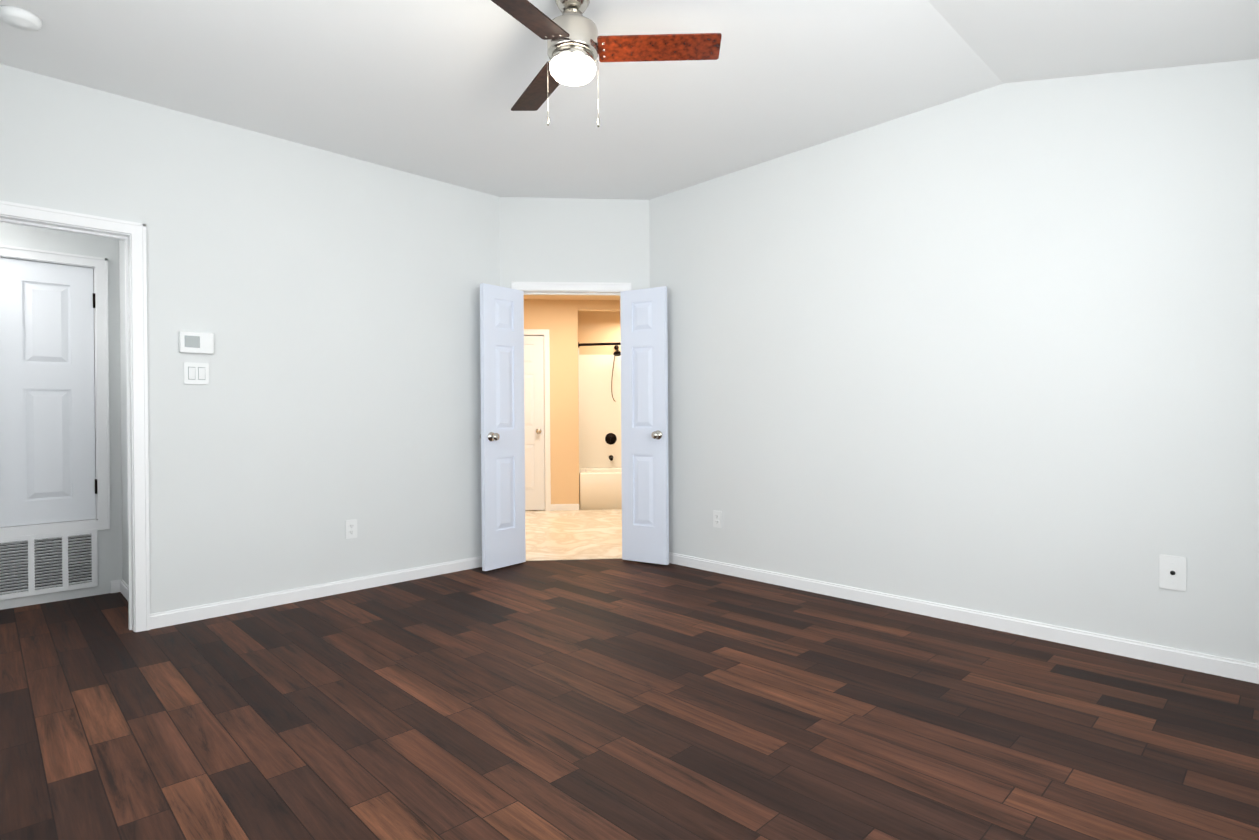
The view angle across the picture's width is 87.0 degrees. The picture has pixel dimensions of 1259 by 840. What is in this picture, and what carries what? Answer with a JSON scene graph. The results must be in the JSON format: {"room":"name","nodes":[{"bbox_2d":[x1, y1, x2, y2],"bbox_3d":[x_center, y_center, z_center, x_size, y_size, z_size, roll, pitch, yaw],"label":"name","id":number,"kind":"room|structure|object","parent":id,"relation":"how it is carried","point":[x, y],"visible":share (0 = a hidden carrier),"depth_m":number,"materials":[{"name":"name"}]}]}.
{"room":"empty bedroom","nodes":[
{"label":"empty bedroom","id":0,"kind":"room"},
{"bbox_2d":[0,222,121,609],"bbox_3d":[-4.101,-0.120,3.419,2.585,2.440,0.120,-1,0,-45],"label":"wall","id":1,"kind":"structure","parent":0,"point":[109,546],"depth_m":4.16,"materials":[{"name":"paint"}]},
{"bbox_2d":[0,258,96,526],"bbox_3d":[-3.572,-0.156,3.839,0.762,1.552,0.101,-1,0,-45],"label":"closet door","id":2,"kind":"structure","parent":1,"relation":"in","point":[47,429],"depth_m":3.96,"materials":[{"name":"white wood"}]},
{"bbox_2d":[0,529,97,599],"bbox_3d":[-3.567,0.857,3.840,0.760,0.355,0.022,-1,0,-45],"label":"air vent","id":3,"kind":"object","parent":1,"relation":"in","point":[36,564],"visible":0.98,"depth_m":3.94,"materials":[{"name":"white metal"}]},
{"bbox_2d":[119,239,127,584],"bbox_3d":[-2.854,-0.131,3.909,0.120,2.440,0.930,-1,0,-45],"label":"wall","id":4,"kind":"structure","parent":0,"point":[123,410],"depth_m":4.12,"materials":[{"name":"paint"}]},
{"bbox_2d":[0,64,499,613],"bbox_3d":[-2.635,-0.276,3.389,4.635,2.730,0.120,-1,0,-45],"label":"wall","id":5,"kind":"structure","parent":0,"point":[330,300],"depth_m":3.89,"materials":[{"name":"paint"}]},
{"bbox_2d":[184,362,208,383],"bbox_3d":[-2.339,-0.248,3.584,0.116,0.116,0.013,-1,0,-45],"label":"switch plate","id":6,"kind":"object","parent":5,"relation":"attached to","point":[196,373],"visible":1,"depth_m":3.58,"materials":[{"name":"white plastic"}]},
{"bbox_2d":[179,331,213,353],"bbox_3d":[-2.336,-0.413,3.579,0.160,0.116,0.027,-1,0,-45],"label":"thermostat","id":7,"kind":"object","parent":5,"relation":"attached to","point":[196,342],"visible":0.98,"depth_m":3.57,"materials":[{"name":"white plastic"}]},
{"bbox_2d":[345,519,356,538],"bbox_3d":[-1.747,0.690,4.167,0.072,0.116,0.010,-1,0,-45],"label":"outlet","id":8,"kind":"object","parent":5,"relation":"attached to","point":[350,528],"visible":1,"depth_m":4.16,"materials":[{"name":"white plastic"}]},
{"bbox_2d":[111,552,1258,683],"bbox_3d":[-1.016,1.045,2.440,5.350,0.076,5.600,-1,0,-45],"label":"baseboard","id":9,"kind":"structure","parent":5,"relation":"attached to","point":[1212,664],"depth_m":3.62,"materials":[{"name":"white wood"}]},
{"bbox_2d":[524,300,619,503],"bbox_3d":[-0.456,-0.166,7.763,2.267,2.440,1.916,-1,0,-45],"label":"wall","id":10,"kind":"structure","parent":0,"point":[558,319],"depth_m":7.68,"materials":[{"name":"beige paint"}]},
{"bbox_2d":[524,336,544,509],"bbox_3d":[-1.356,0.044,7.642,0.602,2.010,0.529,-1,0,-45],"label":"bathroom door","id":11,"kind":"structure","parent":10,"relation":"in","point":[534,422],"depth_m":7.66,"materials":[{"name":"white wood"}]},
{"bbox_2d":[578,342,620,347],"bbox_3d":[0.176,-0.881,7.853,1.242,0.064,1.049,-1,0,-45],"label":"shower rod","id":12,"kind":"object","parent":10,"relation":"attached to","point":[595,344],"visible":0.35,"depth_m":7.73,"materials":[{"name":"black metal"}]},
{"bbox_2d":[524,295,619,299],"bbox_3d":[-0.390,-1.422,6.870,3.090,0.080,3.500,0,0,-5],"label":"ceiling","id":13,"kind":"structure","parent":0,"point":[567,297],"depth_m":7.53,"materials":[{"name":"beige paint"}]},
{"bbox_2d":[525,504,621,560],"bbox_3d":[-0.364,1.081,6.779,2.850,0.054,3.465,0,0,-5],"label":"floor","id":14,"kind":"structure","parent":0,"point":[579,534],"depth_m":6.09,"materials":[{"name":"beige tile"}]},
{"bbox_2d":[579,467,621,509],"bbox_3d":[0.163,0.830,8.163,1.554,0.425,0.782,0,0,-5],"label":"bathtub","id":15,"kind":"object","parent":14,"relation":"on","point":[600,488],"visible":0.4,"depth_m":7.73,"materials":[{"name":"white ceramic"}]},
{"bbox_2d":[499,197,649,289],"bbox_3d":[-0.232,-0.300,5.072,3.090,2.730,0.120,0,0,-5],"label":"wall","id":16,"kind":"structure","parent":0,"point":[570,240],"depth_m":4.99,"materials":[{"name":"paint"}]},
{"bbox_2d":[0,200,630,631],"bbox_3d":[-1.949,0.028,5.305,5.286,2.095,3.183,-1,0,-45],"label":"door frame","id":17,"kind":"structure","parent":16,"relation":"attached to","point":[132,234],"depth_m":3.42,"materials":[{"name":"white wood"}]},
{"bbox_2d":[480,283,525,570],"bbox_3d":[-0.897,0.054,4.771,0.382,2.010,0.167,-1,0,-45],"label":"bathroom door","id":18,"kind":"structure","parent":16,"relation":"in","point":[502,436],"depth_m":4.75,"materials":[{"name":"white wood"}]},
{"bbox_2d":[620,286,668,564],"bbox_3d":[0.125,0.046,4.912,0.178,2.010,0.382,-1,0,-45],"label":"bathroom door","id":19,"kind":"structure","parent":16,"relation":"in","point":[644,429],"depth_m":4.87,"materials":[{"name":"white wood"}]},
{"bbox_2d":[544,311,620,467],"bbox_3d":[-0.522,-0.169,8.560,3.090,2.440,0.120,0,0,-5],"label":"wall","id":20,"kind":"structure","parent":0,"point":[598,326],"depth_m":8.51,"materials":[{"name":"beige paint"}]},
{"bbox_2d":[578,348,620,472],"bbox_3d":[0.156,-0.107,8.165,1.564,1.450,0.779,0,0,-5],"label":"shower wall","id":21,"kind":"structure","parent":20,"relation":"attached to","point":[599,413],"depth_m":8.50,"materials":[{"name":"white plastic"}]},
{"bbox_2d":[605,433,616,460],"bbox_3d":[-0.230,0.349,8.475,0.156,0.349,0.162,-1,0,-45],"label":"faucet","id":22,"kind":"object","parent":20,"relation":"attached to","point":[610,438],"visible":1,"depth_m":8.50,"materials":[{"name":"black metal"}]},
{"bbox_2d":[611,345,620,401],"bbox_3d":[-0.169,-0.588,8.395,0.114,0.726,0.241,0,0,-11],"label":"shower head","id":23,"kind":"object","parent":20,"relation":"attached to","point":[617,352],"visible":1,"depth_m":8.41},
{"bbox_2d":[0,559,1258,839],"bbox_3d":[-1.016,1.123,2.440,5.590,0.080,5.840,-1,0,-45],"label":"floor","id":24,"kind":"structure","parent":0,"point":[602,699],"depth_m":2.35,"materials":[{"name":"brown wood"}]},
{"bbox_2d":[0,0,1258,199],"bbox_3d":[-0.274,-1.510,2.439,4.490,0.485,4.790,-1,0,-45],"label":"ceiling","id":25,"kind":"structure","parent":0,"point":[432,88],"depth_m":3.11,"materials":[{"name":"paint"}]},
{"bbox_2d":[0,5,41,30],"bbox_3d":[-2.468,-1.617,2.687,0.132,0.042,0.132,-1,0,-45],"label":"smoke detector","id":26,"kind":"object","parent":25,"relation":"attached to","point":[20,18],"visible":1,"depth_m":2.66,"materials":[{"name":"white plastic"}]},
{"bbox_2d":[491,0,721,126],"bbox_3d":[-0.308,-1.398,2.589,1.012,0.509,1.024,-1,0,-45],"label":"ceiling fan","id":27,"kind":"object","parent":25,"relation":"hanging from","point":[576,44],"visible":1,"depth_m":2.55,"materials":[{"name":"brown wood"}]},
{"bbox_2d":[649,59,1258,663],"bbox_3d":[1.576,-0.306,3.689,0.120,2.730,3.980,-1,0,-45],"label":"wall","id":28,"kind":"structure","parent":0,"point":[993,349],"depth_m":3.33,"materials":[{"name":"paint"}]},
{"bbox_2d":[713,510,721,527],"bbox_3d":[0.608,0.691,4.590,0.010,0.116,0.072,-1,0,-45],"label":"electrical outlet","id":29,"kind":"object","parent":28,"relation":"attached to","point":[717,519],"visible":1,"depth_m":4.58,"materials":[{"name":"white plastic"}]},
{"bbox_2d":[1159,554,1186,590],"bbox_3d":[2.325,0.657,2.838,0.018,0.145,0.090,-1,0,-45],"label":"outlet","id":30,"kind":"object","parent":28,"relation":"attached to","point":[1172,572],"visible":1,"depth_m":2.84,"materials":[{"name":"white plastic"}]}
]}

